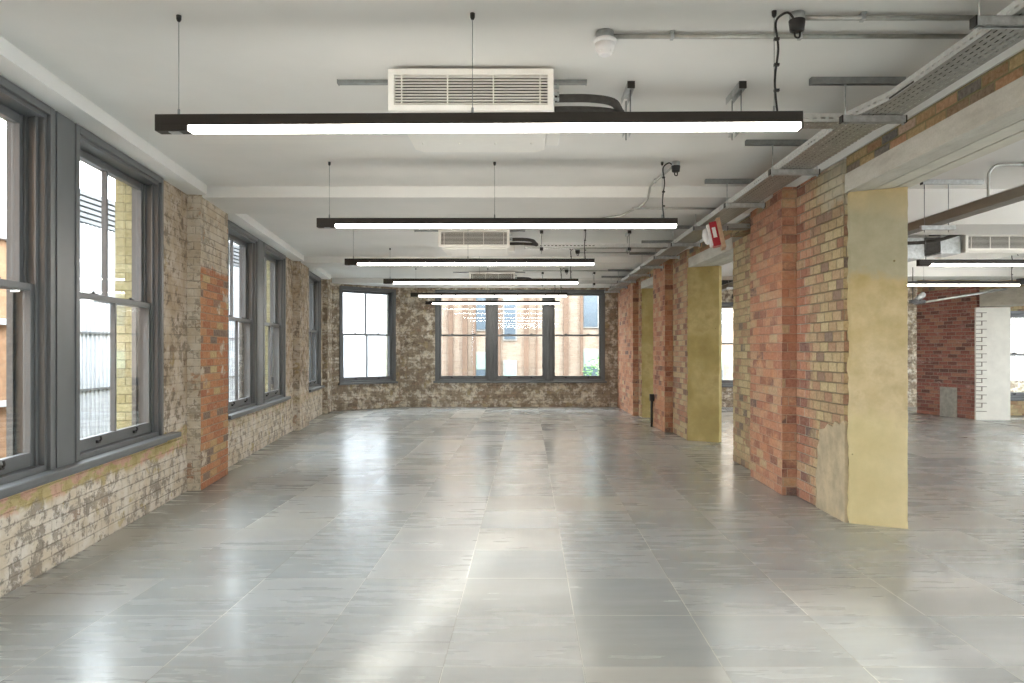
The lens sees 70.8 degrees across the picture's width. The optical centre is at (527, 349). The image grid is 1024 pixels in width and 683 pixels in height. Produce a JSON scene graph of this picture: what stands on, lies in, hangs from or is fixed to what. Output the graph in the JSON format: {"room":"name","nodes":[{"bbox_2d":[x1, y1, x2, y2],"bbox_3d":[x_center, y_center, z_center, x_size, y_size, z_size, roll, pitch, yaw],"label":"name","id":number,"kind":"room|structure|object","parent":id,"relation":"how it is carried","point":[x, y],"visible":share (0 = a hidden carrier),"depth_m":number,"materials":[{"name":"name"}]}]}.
{"room":"open-plan office","nodes":[
{"label":"open-plan office","id":0,"kind":"room"},
{"bbox_2d":[0,117,322,597],"bbox_3d":[-3.434,-0.115,6.701,0.360,3.550,18.605,0,0,-7],"label":"wall","id":1,"kind":"structure","parent":0,"point":[42,527],"depth_m":6.20,"materials":[{"name":"brick"}]},
{"bbox_2d":[0,75,54,484],"bbox_3d":[-2.952,-0.378,3.698,0.222,2.235,1.543,0,0,-7],"label":"window","id":2,"kind":"structure","parent":1,"relation":"in","point":[29,283],"depth_m":4.37,"materials":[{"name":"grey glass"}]},
{"bbox_2d":[55,111,74,467],"bbox_3d":[-3.070,-0.378,4.598,0.220,2.235,0.272,0,0,-7],"label":"trim","id":3,"kind":"structure","parent":1,"relation":"attached to","point":[64,127],"depth_m":4.58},
{"bbox_2d":[0,432,180,498],"bbox_3d":[-3.048,0.775,4.682,0.285,0.070,3.718,0,0,-7],"label":"windowsill","id":4,"kind":"structure","parent":1,"relation":"attached to","point":[14,487],"depth_m":4.68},
{"bbox_2d":[0,36,206,194],"bbox_3d":[-2.578,-1.544,2.227,0.186,0.093,9.509,0,0,-7],"label":"ceiling beam","id":5,"kind":"structure","parent":1,"relation":"attached to","point":[17,67],"depth_m":4.63,"materials":[{"name":"paint"}]},
{"bbox_2d":[75,123,163,461],"bbox_3d":[-3.186,-0.378,5.498,0.222,2.235,1.543,0,0,-7],"label":"window","id":6,"kind":"structure","parent":1,"relation":"in","point":[146,302],"depth_m":6.12,"materials":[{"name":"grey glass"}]},
{"bbox_2d":[227,220,258,413],"bbox_3d":[-3.632,-0.378,8.928,0.222,2.235,1.452,0,0,-7],"label":"window","id":7,"kind":"structure","parent":1,"relation":"in","point":[248,319],"depth_m":9.53,"materials":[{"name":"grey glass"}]},
{"bbox_2d":[227,396,290,420],"bbox_3d":[-3.716,0.775,9.822,0.285,0.070,3.447,0,0,-7],"label":"windowsill","id":8,"kind":"structure","parent":1,"relation":"attached to","point":[234,415],"depth_m":9.32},
{"bbox_2d":[259,239,263,404],"bbox_3d":[-3.747,-0.378,9.808,0.220,2.235,0.323,0,0,-7],"label":"trim","id":9,"kind":"structure","parent":1,"relation":"attached to","point":[261,243],"depth_m":9.83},
{"bbox_2d":[228,214,303,260],"bbox_3d":[-3.589,-1.544,10.006,0.185,0.093,4.286,0,0,-7],"label":"trim","id":10,"kind":"structure","parent":1,"relation":"attached to","point":[244,221],"depth_m":9.50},
{"bbox_2d":[264,242,285,402],"bbox_3d":[-3.862,-0.378,10.698,0.222,2.235,1.472,0,0,-7],"label":"window","id":11,"kind":"structure","parent":1,"relation":"in","point":[277,325],"depth_m":11.31,"materials":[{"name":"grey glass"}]},
{"bbox_2d":[308,271,320,388],"bbox_3d":[-4.322,-0.378,14.238,0.222,2.235,1.513,0,0,-7],"label":"window","id":12,"kind":"structure","parent":1,"relation":"in","point":[314,292],"depth_m":14.88,"materials":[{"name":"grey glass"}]},
{"bbox_2d":[309,268,330,278],"bbox_3d":[-4.126,-1.544,14.136,0.185,0.093,2.269,0,0,-7],"label":"trim","id":13,"kind":"structure","parent":1,"relation":"attached to","point":[319,272],"depth_m":14.25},
{"bbox_2d":[301,257,653,267],"bbox_3d":[-0.786,-1.536,12.625,6.572,0.107,0.750,0,0,0],"label":"beam","id":14,"kind":"structure","parent":1,"relation":"attached to","point":[310,262],"depth_m":12.34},
{"bbox_2d":[202,186,772,213],"bbox_3d":[-0.451,-1.536,7.425,5.902,0.107,0.850,0,0,0],"label":"beam","id":15,"kind":"structure","parent":1,"relation":"attached to","point":[230,199],"depth_m":7.05,"materials":[{"name":"paint"}]},
{"bbox_2d":[632,208,719,209],"bbox_3d":[1.540,-1.465,7.460,0.920,0.021,0.020,0,0,0],"label":"conduit","id":16,"kind":"object","parent":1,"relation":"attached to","point":[632,208],"visible":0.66,"depth_m":7.46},
{"bbox_2d":[332,283,399,410],"bbox_3d":[-3.872,-0.115,16.709,1.881,3.550,0.360,0,0,-42],"label":"wall","id":17,"kind":"structure","parent":0,"point":[359,396],"depth_m":16.50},
{"bbox_2d":[339,286,395,382],"bbox_3d":[-3.748,-0.350,16.698,1.450,2.180,0.222,0,0,-42],"label":"window","id":18,"kind":"structure","parent":17,"relation":"in","point":[391,293],"depth_m":16.80,"materials":[{"name":"grey wood"}]},
{"bbox_2d":[338,381,397,384],"bbox_3d":[-3.736,0.762,16.684,1.510,0.045,0.260,0,0,-42],"label":"trim","id":19,"kind":"structure","parent":17,"relation":"attached to","point":[385,382],"depth_m":16.55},
{"bbox_2d":[332,278,622,287],"bbox_3d":[-0.975,-1.536,16.575,6.950,0.107,1.250,0,0,0],"label":"trim","id":20,"kind":"structure","parent":17,"relation":"attached to","point":[351,281],"depth_m":16.30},
{"bbox_2d":[0,407,1023,682],"bbox_3d":[4.048,1.485,7.350,17.905,0.250,20.700,0,0,0],"label":"floor","id":21,"kind":"structure","parent":0,"point":[393,544],"depth_m":4.50,"materials":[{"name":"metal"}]},
{"bbox_2d":[187,194,227,490],"bbox_3d":[-3.280,-0.116,7.398,0.131,2.947,0.934,0,0,-7],"label":"brick pier","id":22,"kind":"object","parent":21,"relation":"on","point":[207,229],"visible":0.95,"depth_m":7.15,"materials":[{"name":"brick"}]},
{"bbox_2d":[293,261,308,430],"bbox_3d":[-3.959,-0.116,12.566,0.116,2.947,0.893,0,0,-7],"label":"brick pier","id":23,"kind":"object","parent":21,"relation":"on","point":[300,271],"visible":0.94,"depth_m":12.22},
{"bbox_2d":[322,278,331,413],"bbox_3d":[-4.356,-0.116,15.621,0.116,2.947,0.641,0,0,-7],"label":"brick pier","id":24,"kind":"object","parent":21,"relation":"on","point":[327,283],"visible":0.94,"depth_m":15.31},
{"bbox_2d":[617,277,652,417],"bbox_3d":[2.459,-0.082,15.776,0.643,2.883,2.854,0,0,0],"label":"brick pier","id":25,"kind":"object","parent":21,"relation":"on","point":[635,304],"visible":0.56,"depth_m":14.86,"materials":[{"name":"orange brick"}]},
{"bbox_2d":[641,270,652,288],"bbox_3d":[2.535,-1.381,14.050,0.419,0.283,1.129,0,0,-4],"label":"lintel","id":26,"kind":"object","parent":25,"relation":"on","point":[647,282],"visible":0.23,"depth_m":14.07,"materials":[{"name":"beige concrete"}]},
{"bbox_2d":[649,394,653,426],"bbox_3d":[2.192,1.070,12.750,0.075,0.580,0.070,0,0,0],"label":"pipe upstand","id":27,"kind":"object","parent":21,"relation":"on","point":[651,396],"visible":1,"depth_m":12.73,"materials":[{"name":"black plastic"}]},
{"bbox_2d":[653,249,721,442],"bbox_3d":[2.552,-0.082,12.041,0.640,2.883,2.924,0,0,0],"label":"brick pier","id":28,"kind":"object","parent":21,"relation":"on","point":[687,301],"visible":0.98,"depth_m":10.83,"materials":[{"name":"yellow brick"}]},
{"bbox_2d":[688,230,742,266],"bbox_3d":[2.670,-1.381,9.865,0.420,0.283,2.088,0,0,-2],"label":"lintel","id":29,"kind":"object","parent":28,"relation":"on","point":[701,256],"visible":0.46,"depth_m":9.96,"materials":[{"name":"beige concrete"}]},
{"bbox_2d":[733,159,907,528],"bbox_3d":[2.657,-0.082,7.151,0.575,2.883,3.364,0,0,0],"label":"brick pier","id":30,"kind":"object","parent":21,"relation":"on","point":[820,273],"visible":0.99,"depth_m":6.04,"materials":[{"name":"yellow brick"}]},
{"bbox_2d":[732,216,750,236],"bbox_3d":[2.700,-1.450,8.295,0.400,0.120,1.070,0,0,0],"label":"trim","id":31,"kind":"structure","parent":30,"relation":"attached to","point":[735,233],"depth_m":8.52,"materials":[{"name":"yellow brick"}]},
{"bbox_2d":[845,50,1023,192],"bbox_3d":[2.710,-1.381,1.590,0.420,0.283,8.180,0,0,0],"label":"lintel","id":32,"kind":"object","parent":30,"relation":"on","point":[984,116],"visible":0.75,"depth_m":4.42,"materials":[{"name":"concrete"},{"name":"brick"},{"name":"painted plaster"}]},
{"bbox_2d":[917,287,1009,419],"bbox_3d":[8.872,0.060,14.755,0.663,2.599,1.794,0,0,-12],"label":"brick pier","id":33,"kind":"object","parent":21,"relation":"on","point":[963,346],"visible":0.96,"depth_m":14.35,"materials":[{"name":"brick"}]},
{"bbox_2d":[980,286,1023,306],"bbox_3d":[9.840,-1.000,11.050,0.557,0.320,6.245,0,0,-15],"label":"lintel","id":34,"kind":"object","parent":33,"relation":"on","point":[1013,296],"visible":0.8,"depth_m":13.52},
{"bbox_2d":[0,0,1023,280],"bbox_3d":[4.048,-1.740,7.350,17.905,0.300,20.700,0,0,0],"label":"ceiling","id":35,"kind":"structure","parent":0,"point":[236,56],"depth_m":4.13,"materials":[{"name":"paint"}]},
{"bbox_2d":[337,79,586,85],"bbox_3d":[-0.388,-1.578,4.250,1.468,0.024,0.044,0,0,0],"label":"channel","id":36,"kind":"object","parent":35,"relation":"attached to","point":[339,82],"visible":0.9,"depth_m":4.23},
{"bbox_2d":[345,228,594,265],"bbox_3d":[-0.710,-1.310,8.780,3.040,0.560,0.062,0,0,0],"label":"linear light","id":37,"kind":"object","parent":35,"relation":"hanging from","point":[352,262],"visible":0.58,"depth_m":8.75,"materials":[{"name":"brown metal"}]},
{"bbox_2d":[357,263,593,264],"bbox_3d":[-0.636,-1.047,8.780,2.875,0.026,0.060,0,0,0],"label":"diffuser","id":38,"kind":"object","parent":37,"relation":"attached to","point":[357,263],"depth_m":8.75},
{"bbox_2d":[388,69,559,151],"bbox_3d":[-0.290,-1.448,4.399,0.975,0.281,0.802,0,0,0],"label":"air conditioner","id":39,"kind":"object","parent":35,"relation":"attached to","point":[409,90],"visible":0.81,"depth_m":4.02,"materials":[{"name":"white metal"}]},
{"bbox_2d":[394,75,547,104],"bbox_3d":[-0.318,-1.448,4.015,0.854,0.167,0.022,0,0,0],"label":"grille","id":40,"kind":"object","parent":39,"relation":"attached to","point":[408,89],"depth_m":4.02,"materials":[{"name":"white metal"}]},
{"bbox_2d":[554,94,624,111],"bbox_3d":[0.741,-1.428,4.334,1.237,0.094,0.237,0,0,-13],"label":"insulated pipe","id":41,"kind":"object","parent":39,"relation":"attached to","point":[588,98],"visible":0.41,"depth_m":4.16,"materials":[{"name":"black plastic"}]},
{"bbox_2d":[438,229,514,255],"bbox_3d":[-0.672,-1.448,9.699,0.975,0.281,0.802,0,0,0],"label":"air conditioner","id":42,"kind":"object","parent":35,"relation":"attached to","point":[454,242],"visible":0.99,"depth_m":9.35,"materials":[{"name":"white metal"}]},
{"bbox_2d":[441,232,506,243],"bbox_3d":[-0.700,-1.448,9.315,0.854,0.167,0.022,0,0,0],"label":"grille","id":43,"kind":"object","parent":42,"relation":"attached to","point":[446,237],"depth_m":9.34,"materials":[{"name":"white metal"}]},
{"bbox_2d":[510,238,594,245],"bbox_3d":[0.320,-1.428,9.639,1.188,0.094,0.240,0,0,-13],"label":"insulated pipe","id":44,"kind":"object","parent":42,"relation":"attached to","point":[529,241],"visible":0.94,"depth_m":9.49,"materials":[{"name":"black plastic"}]},
{"bbox_2d":[155,10,802,134],"bbox_3d":[-0.240,-1.310,3.400,3.040,0.560,0.062,0,0,1],"label":"linear light","id":45,"kind":"object","parent":35,"relation":"hanging from","point":[666,121],"visible":1,"depth_m":3.37,"materials":[{"name":"black metal"}]},
{"bbox_2d":[188,122,800,133],"bbox_3d":[-0.167,-1.047,3.399,2.875,0.026,0.060,0,0,1],"label":"diffuser","id":46,"kind":"object","parent":45,"relation":"attached to","point":[193,127],"depth_m":3.38,"materials":[{"name":"plastic"}]},
{"bbox_2d":[383,248,577,283],"bbox_3d":[-0.735,-1.310,11.250,3.040,0.560,0.062,0,0,0],"label":"linear light","id":47,"kind":"object","parent":35,"relation":"hanging from","point":[385,281],"visible":0.88,"depth_m":11.22,"materials":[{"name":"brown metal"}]},
{"bbox_2d":[393,282,577,283],"bbox_3d":[-0.661,-1.047,11.250,2.875,0.026,0.060,0,0,0],"label":"diffuser","id":48,"kind":"object","parent":47,"relation":"attached to","point":[393,282],"depth_m":11.22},
{"bbox_2d":[410,268,566,296],"bbox_3d":[-0.760,-1.310,14.000,3.040,0.560,0.062,0,0,0],"label":"linear light","id":49,"kind":"object","parent":35,"relation":"hanging from","point":[487,294],"visible":0.91,"depth_m":13.97,"materials":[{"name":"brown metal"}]},
{"bbox_2d":[419,295,566,296],"bbox_3d":[-0.686,-1.047,14.000,2.875,0.026,0.060,0,0,0],"label":"diffuser","id":50,"kind":"object","parent":49,"relation":"attached to","point":[419,295],"depth_m":13.97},
{"bbox_2d":[425,285,559,304],"bbox_3d":[-0.800,-1.310,16.300,3.040,0.560,0.062,0,0,0],"label":"linear light","id":51,"kind":"object","parent":35,"relation":"hanging from","point":[491,301],"visible":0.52,"depth_m":16.27,"materials":[{"name":"brown metal"}]},
{"bbox_2d":[432,303,558,303],"bbox_3d":[-0.727,-1.047,16.300,2.875,0.026,0.060,0,0,0],"label":"diffuser","id":52,"kind":"object","parent":51,"relation":"attached to","point":[432,303],"depth_m":16.27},
{"bbox_2d":[469,272,517,287],"bbox_3d":[-0.693,-1.448,14.799,0.975,0.281,0.802,0,0,0],"label":"air conditioner","id":53,"kind":"object","parent":35,"relation":"attached to","point":[472,275],"visible":0.69,"depth_m":14.45,"materials":[{"name":"white metal"}]},
{"bbox_2d":[471,274,512,278],"bbox_3d":[-0.720,-1.448,14.415,0.854,0.167,0.022,0,0,0],"label":"grille","id":54,"kind":"object","parent":53,"relation":"attached to","point":[473,276],"depth_m":14.45,"materials":[{"name":"white metal"}]},
{"bbox_2d":[317,162,677,228],"bbox_3d":[-0.260,-1.310,6.090,3.040,0.560,0.062,0,0,0],"label":"linear light","id":55,"kind":"object","parent":35,"relation":"hanging from","point":[327,223],"visible":1,"depth_m":6.06,"materials":[{"name":"black metal"}]},
{"bbox_2d":[335,224,676,227],"bbox_3d":[-0.186,-1.047,6.090,2.875,0.026,0.060,0,0,0],"label":"diffuser","id":56,"kind":"object","parent":55,"relation":"attached to","point":[336,225],"depth_m":6.06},
{"bbox_2d":[540,230,542,253],"bbox_3d":[0.180,-1.448,9.712,0.044,0.286,0.296,0,0,0],"label":"hanger","id":57,"kind":"object","parent":35,"relation":"hanging from","point":[541,231],"visible":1,"depth_m":9.59,"materials":[{"name":"metal"}]},
{"bbox_2d":[524,243,667,248],"bbox_3d":[0.910,-1.397,9.690,1.920,0.053,0.140,0,0,0],"label":"cable tray","id":58,"kind":"object","parent":57,"relation":"hanging from","point":[597,245],"visible":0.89,"depth_m":9.62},
{"bbox_2d":[593,28,616,57],"bbox_3d":[0.385,-1.531,3.600,0.116,0.118,0.116,0,0,0],"label":"smoke detector","id":59,"kind":"object","parent":35,"relation":"attached to","point":[605,41],"visible":1,"depth_m":3.56,"materials":[{"name":"plastic"}]},
{"bbox_2d":[608,269,635,282],"bbox_3d":[1.859,-1.452,14.210,0.557,0.275,0.044,0,0,0],"label":"hanger","id":60,"kind":"object","parent":35,"relation":"hanging from","point":[618,270],"visible":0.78,"depth_m":14.19,"materials":[{"name":"metal"}]},
{"bbox_2d":[621,81,634,139],"bbox_3d":[0.610,-1.448,4.402,0.044,0.286,0.296,0,0,0],"label":"hanger","id":61,"kind":"object","parent":35,"relation":"hanging from","point":[630,85],"visible":0.62,"depth_m":4.40,"materials":[{"name":"metal"}]},
{"bbox_2d":[802,113,843,128],"bbox_3d":[1.260,-1.397,4.395,1.280,0.053,0.130,0,0,0],"label":"cable tray","id":62,"kind":"object","parent":61,"relation":"hanging from","point":[818,123],"visible":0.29,"depth_m":4.33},
{"bbox_2d":[629,252,663,268],"bbox_3d":[1.929,-1.452,11.710,0.557,0.275,0.044,0,0,0],"label":"hanger","id":63,"kind":"object","parent":35,"relation":"hanging from","point":[649,253],"visible":0.83,"depth_m":11.69,"materials":[{"name":"metal"}]},
{"bbox_2d":[634,167,670,209],"bbox_3d":[1.188,-1.520,6.804,0.057,0.139,1.332,0,0,-6],"label":"conduit","id":64,"kind":"object","parent":35,"relation":"attached to","point":[669,169],"visible":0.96,"depth_m":6.86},
{"bbox_2d":[641,240,679,259],"bbox_3d":[1.929,-1.452,10.460,0.557,0.275,0.044,0,0,0],"label":"hanger","id":65,"kind":"object","parent":35,"relation":"hanging from","point":[642,241],"visible":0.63,"depth_m":10.44,"materials":[{"name":"metal"}]},
{"bbox_2d":[671,161,679,175],"bbox_3d":[1.250,-1.530,6.090,0.076,0.120,0.076,0,0,0],"label":"junction box","id":66,"kind":"object","parent":35,"relation":"attached to","point":[675,166],"visible":1,"depth_m":6.06,"materials":[{"name":"plastic"}]},
{"bbox_2d":[657,225,700,246],"bbox_3d":[1.929,-1.452,9.210,0.557,0.275,0.044,0,0,0],"label":"hanger","id":67,"kind":"object","parent":35,"relation":"hanging from","point":[679,226],"visible":0.73,"depth_m":9.19,"materials":[{"name":"metal"}]},
{"bbox_2d":[693,214,727,230],"bbox_3d":[1.929,-1.452,7.960,0.557,0.275,0.044,0,0,0],"label":"hanger","id":68,"kind":"object","parent":35,"relation":"hanging from","point":[695,227],"visible":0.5,"depth_m":7.94,"materials":[{"name":"metal"}]},
{"bbox_2d":[705,179,765,208],"bbox_3d":[1.929,-1.452,6.710,0.557,0.275,0.044,0,0,0],"label":"hanger","id":69,"kind":"object","parent":35,"relation":"hanging from","point":[707,181],"visible":0.8,"depth_m":6.69,"materials":[{"name":"metal"}]},
{"bbox_2d":[608,0,1023,290],"bbox_3d":[2.033,-1.397,7.300,0.305,0.053,19.200,0,0,0],"label":"cable tray","id":70,"kind":"object","parent":69,"relation":"hanging from","point":[1012,38],"visible":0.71,"depth_m":4.18,"materials":[{"name":"metal"}]},
{"bbox_2d":[702,217,725,250],"bbox_3d":[1.924,-1.196,7.453,0.234,0.311,0.230,0,0,12],"label":"fire alarm","id":71,"kind":"object","parent":70,"relation":"hanging from","point":[713,235],"visible":1,"depth_m":7.35,"materials":[{"name":"red plastic"}]},
{"bbox_2d":[723,224,749,229],"bbox_3d":[2.335,-1.397,8.170,0.330,0.053,0.140,0,0,0],"label":"cable tray","id":72,"kind":"object","parent":70,"relation":"attached to","point":[730,226],"visible":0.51,"depth_m":8.10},
{"bbox_2d":[619,14,1020,285],"bbox_3d":[2.007,-1.382,8.750,0.154,0.020,15.500,0,0,0],"label":"cable bundle","id":73,"kind":"object","parent":70,"relation":"in","point":[893,95],"visible":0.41,"depth_m":3.87,"materials":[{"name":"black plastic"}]},
{"bbox_2d":[726,81,746,139],"bbox_3d":[1.270,-1.448,4.402,0.044,0.286,0.296,0,0,0],"label":"hanger","id":74,"kind":"object","parent":35,"relation":"hanging from","point":[737,91],"visible":0.62,"depth_m":4.40,"materials":[{"name":"metal"}]},
{"bbox_2d":[745,140,819,176],"bbox_3d":[1.929,-1.452,5.460,0.557,0.275,0.044,0,0,0],"label":"hanger","id":75,"kind":"object","parent":35,"relation":"hanging from","point":[772,172],"visible":0.85,"depth_m":5.44,"materials":[{"name":"metal"}]},
{"bbox_2d":[614,30,967,40],"bbox_3d":[1.310,-1.572,3.600,1.780,0.036,0.044,0,0,0],"label":"conduit","id":76,"kind":"object","parent":35,"relation":"attached to","point":[671,35],"visible":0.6,"depth_m":3.59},
{"bbox_2d":[788,10,805,38],"bbox_3d":[1.270,-1.530,3.400,0.076,0.120,0.076,0,0,0],"label":"junction box","id":77,"kind":"object","parent":35,"relation":"attached to","point":[796,26],"visible":1,"depth_m":3.37,"materials":[{"name":"plastic"}]},
{"bbox_2d":[809,77,906,124],"bbox_3d":[1.929,-1.452,4.210,0.557,0.275,0.044,0,0,0],"label":"hanger","id":78,"kind":"object","parent":35,"relation":"hanging from","point":[845,119],"visible":0.82,"depth_m":4.19,"materials":[{"name":"metal"}]},
{"bbox_2d":[722,257,1023,279],"bbox_3d":[7.750,-1.425,12.650,9.700,0.330,0.700,0,0,0],"label":"trim","id":79,"kind":"structure","parent":35,"relation":"attached to","point":[919,272],"depth_m":12.30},
{"bbox_2d":[805,11,974,21],"bbox_3d":[1.750,-1.572,3.400,0.900,0.036,0.044,0,0,0],"label":"conduit","id":80,"kind":"object","parent":35,"relation":"attached to","point":[862,16],"visible":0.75,"depth_m":3.39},
{"bbox_2d":[909,267,925,303],"bbox_3d":[6.604,-1.095,12.200,0.268,0.610,0.100,0,0,0],"label":"spotlight","id":81,"kind":"object","parent":35,"relation":"attached to","point":[918,299],"visible":0.97,"depth_m":12.16,"materials":[{"name":"white plastic"}]},
{"bbox_2d":[908,235,959,244],"bbox_3d":[5.354,-1.439,9.052,1.315,0.169,0.130,0,0,26],"label":"insulated pipe","id":82,"kind":"object","parent":35,"relation":"hanging from","point":[948,236],"visible":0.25,"depth_m":9.18,"materials":[{"name":"black plastic"}]},
{"bbox_2d":[908,236,959,261],"bbox_3d":[5.415,-1.390,9.935,0.850,0.300,0.430,0,0,0],"label":"duct","id":83,"kind":"object","parent":35,"relation":"attached to","point":[949,247],"visible":0.66,"depth_m":9.72,"materials":[{"name":"grey metal"}]},
{"bbox_2d":[920,179,983,231],"bbox_3d":[3.960,-1.345,6.730,0.580,0.490,0.048,0,0,0],"label":"hanger","id":84,"kind":"object","parent":35,"relation":"hanging from","point":[948,182],"visible":0.88,"depth_m":6.71,"materials":[{"name":"metal"}]},
{"bbox_2d":[722,184,1023,290],"bbox_3d":[3.797,-1.206,7.450,0.145,0.081,18.900,0,0,0],"label":"cable tray","id":85,"kind":"object","parent":84,"relation":"hanging from","point":[1016,194],"visible":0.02,"depth_m":6.10,"materials":[{"name":"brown metal"}]},
{"bbox_2d":[908,254,1019,285],"bbox_3d":[6.420,-1.310,11.640,3.040,0.560,0.062,0,0,0],"label":"linear light","id":86,"kind":"object","parent":35,"relation":"hanging from","point":[910,283],"visible":0.43,"depth_m":11.61,"materials":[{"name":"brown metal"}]},
{"bbox_2d":[908,284,1019,285],"bbox_3d":[6.494,-1.047,11.640,2.875,0.026,0.060,0,0,0],"label":"diffuser","id":87,"kind":"object","parent":86,"relation":"attached to","point":[908,284],"depth_m":11.61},
{"bbox_2d":[908,189,1023,234],"bbox_3d":[7.750,-1.415,7.425,9.700,0.350,0.650,0,0,0],"label":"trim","id":88,"kind":"structure","parent":35,"relation":"attached to","point":[1009,219],"depth_m":7.10,"materials":[{"name":"paint"}]},
{"bbox_2d":[916,257,1023,266],"bbox_3d":[6.320,-1.310,8.870,3.040,0.560,0.062,0,0,0],"label":"linear light","id":89,"kind":"object","parent":35,"relation":"hanging from","point":[925,262],"visible":0.86,"depth_m":8.84,"materials":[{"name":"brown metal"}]},
{"bbox_2d":[932,264,1023,265],"bbox_3d":[6.394,-1.047,8.870,2.875,0.026,0.060,0,0,0],"label":"diffuser","id":90,"kind":"object","parent":89,"relation":"attached to","point":[932,264],"depth_m":8.84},
{"bbox_2d":[935,235,1023,258],"bbox_3d":[6.357,-1.448,10.049,0.975,0.281,0.802,0,0,0],"label":"air conditioner","id":91,"kind":"object","parent":35,"relation":"attached to","point":[971,246],"visible":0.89,"depth_m":9.70,"materials":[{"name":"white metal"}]},
{"bbox_2d":[968,236,1023,247],"bbox_3d":[6.330,-1.448,9.665,0.854,0.167,0.022,0,0,0],"label":"grille","id":92,"kind":"object","parent":91,"relation":"attached to","point":[973,241],"depth_m":9.70,"materials":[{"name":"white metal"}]},
{"bbox_2d":[969,0,1023,30],"bbox_3d":[1.929,-1.452,2.960,0.557,0.275,0.044,0,0,0],"label":"hanger","id":93,"kind":"object","parent":35,"relation":"hanging from","point":[978,22],"visible":1,"depth_m":2.94,"materials":[{"name":"metal"}]},
{"bbox_2d":[987,162,1023,195],"bbox_3d":[4.144,-1.395,6.100,0.513,0.390,0.044,0,0,0],"label":"conduit","id":94,"kind":"object","parent":35,"relation":"attached to","point":[1022,163],"visible":0.87,"depth_m":6.09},
{"bbox_3d":[0.300,-1.448,14.812,0.044,0.286,0.296,0,0,0],"label":"hanger","id":95,"kind":"object","parent":35,"relation":"hanging from","visible":0},
{"bbox_2d":[578,280,617,283],"bbox_3d":[0.955,-1.397,14.790,1.810,0.053,0.140,0,0,0],"label":"cable tray","id":96,"kind":"object","parent":95,"relation":"hanging from","point":[579,281],"visible":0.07,"depth_m":14.72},
{"bbox_2d":[400,286,1023,406],"bbox_3d":[4.950,-0.115,17.380,16.000,3.550,0.360,0,0,0],"label":"wall","id":97,"kind":"structure","parent":0,"point":[417,318],"depth_m":17.20,"materials":[{"name":"brick"}]},
{"bbox_2d":[435,290,490,380],"bbox_3d":[-1.552,-0.350,17.289,1.330,2.180,0.222,0,0,0],"label":"window","id":98,"kind":"structure","parent":97,"relation":"in","point":[438,307],"depth_m":17.21,"materials":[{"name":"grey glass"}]},
{"bbox_2d":[492,290,547,380],"bbox_3d":[-0.189,-0.350,17.289,1.330,2.180,0.222,0,0,0],"label":"window","id":99,"kind":"structure","parent":97,"relation":"in","point":[495,377],"depth_m":17.20,"materials":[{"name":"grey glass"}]},
{"bbox_2d":[433,381,606,382],"bbox_3d":[-0.187,0.762,17.270,4.140,0.045,0.260,0,0,0],"label":"trim","id":100,"kind":"structure","parent":97,"relation":"attached to","point":[433,381],"depth_m":17.14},
{"bbox_2d":[548,290,548,380],"bbox_3d":[0.492,-0.350,17.285,0.033,2.180,0.230,0,0,0],"label":"trim","id":101,"kind":"structure","parent":97,"relation":"attached to","point":[548,290],"depth_m":17.17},
{"bbox_2d":[549,290,604,380],"bbox_3d":[1.174,-0.350,17.289,1.330,2.180,0.222,0,0,0],"label":"window","id":102,"kind":"structure","parent":97,"relation":"in","point":[600,293],"depth_m":17.20,"materials":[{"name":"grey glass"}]},
{"bbox_2d":[722,302,733,384],"bbox_3d":[4.925,-0.150,17.289,1.450,1.980,0.222,0,0,0],"label":"window","id":103,"kind":"structure","parent":97,"relation":"in","point":[724,304],"depth_m":17.25,"materials":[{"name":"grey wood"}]},
{"bbox_2d":[684,39,1023,250],"bbox_3d":[2.700,-1.558,7.350,0.400,0.065,19.700,0,0,0],"label":"trim","id":104,"kind":"structure","parent":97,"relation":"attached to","point":[1019,46],"depth_m":4.67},
{"bbox_2d":[1010,306,1023,415],"bbox_3d":[11.120,-0.115,14.730,3.600,3.550,0.360,0,0,0],"label":"wall","id":105,"kind":"structure","parent":0,"point":[1016,407],"depth_m":14.55,"materials":[{"name":"yellow brick"}]},
{"bbox_2d":[917,280,1023,291],"bbox_3d":[9.635,-1.376,11.821,0.650,0.428,7.834,0,0,-14],"label":"trim","id":106,"kind":"structure","parent":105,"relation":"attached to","point":[919,288],"depth_m":14.59,"materials":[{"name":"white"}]},
{"bbox_2d":[913,288,1006,304],"bbox_3d":[7.500,-0.930,12.500,1.606,0.300,0.038,0,0,0],"label":"conduit","id":107,"kind":"object","parent":106,"relation":"attached to","point":[1002,289],"visible":0.81,"depth_m":12.48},
{"bbox_2d":[1010,311,1023,397],"bbox_3d":[10.170,0.095,14.639,1.500,1.770,0.222,0,0,0],"label":"window","id":108,"kind":"structure","parent":105,"relation":"in","point":[1013,314],"depth_m":14.60,"materials":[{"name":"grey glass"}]},
{"label":"outside","id":109,"kind":"structure","parent":0,"visible":0},
{"bbox_3d":[0.000,4.610,15.000,80.000,0.100,90.000,0,0,0],"label":"ground","id":110,"kind":"structure","parent":109,"visible":0},
{"bbox_2d":[0,232,5,458],"bbox_3d":[-9.000,1.495,6.450,4.000,6.130,6.900,0,0,0],"label":"brick building","id":111,"kind":"structure","parent":110,"relation":"on","point":[2,234],"depth_m":9.73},
{"bbox_2d":[0,189,238,438],"bbox_3d":[-8.350,0.860,15.500,3.300,7.400,11.000,0,0,0],"label":"building","id":112,"kind":"structure","parent":110,"relation":"on","point":[94,316],"depth_m":11.63,"materials":[{"name":"white"}]},
{"bbox_2d":[229,241,385,376],"bbox_3d":[-8.150,0.360,25.485,7.700,8.400,3.030,0,0,0],"label":"building","id":113,"kind":"structure","parent":110,"relation":"on","point":[353,303],"depth_m":24.00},
{"bbox_2d":[441,296,733,379],"bbox_3d":[4.100,-1.540,27.925,15.800,12.200,4.150,0,0,0],"label":"brick building","id":114,"kind":"structure","parent":110,"relation":"on","point":[460,355],"depth_m":26.00,"materials":[{"name":"beige brick"}]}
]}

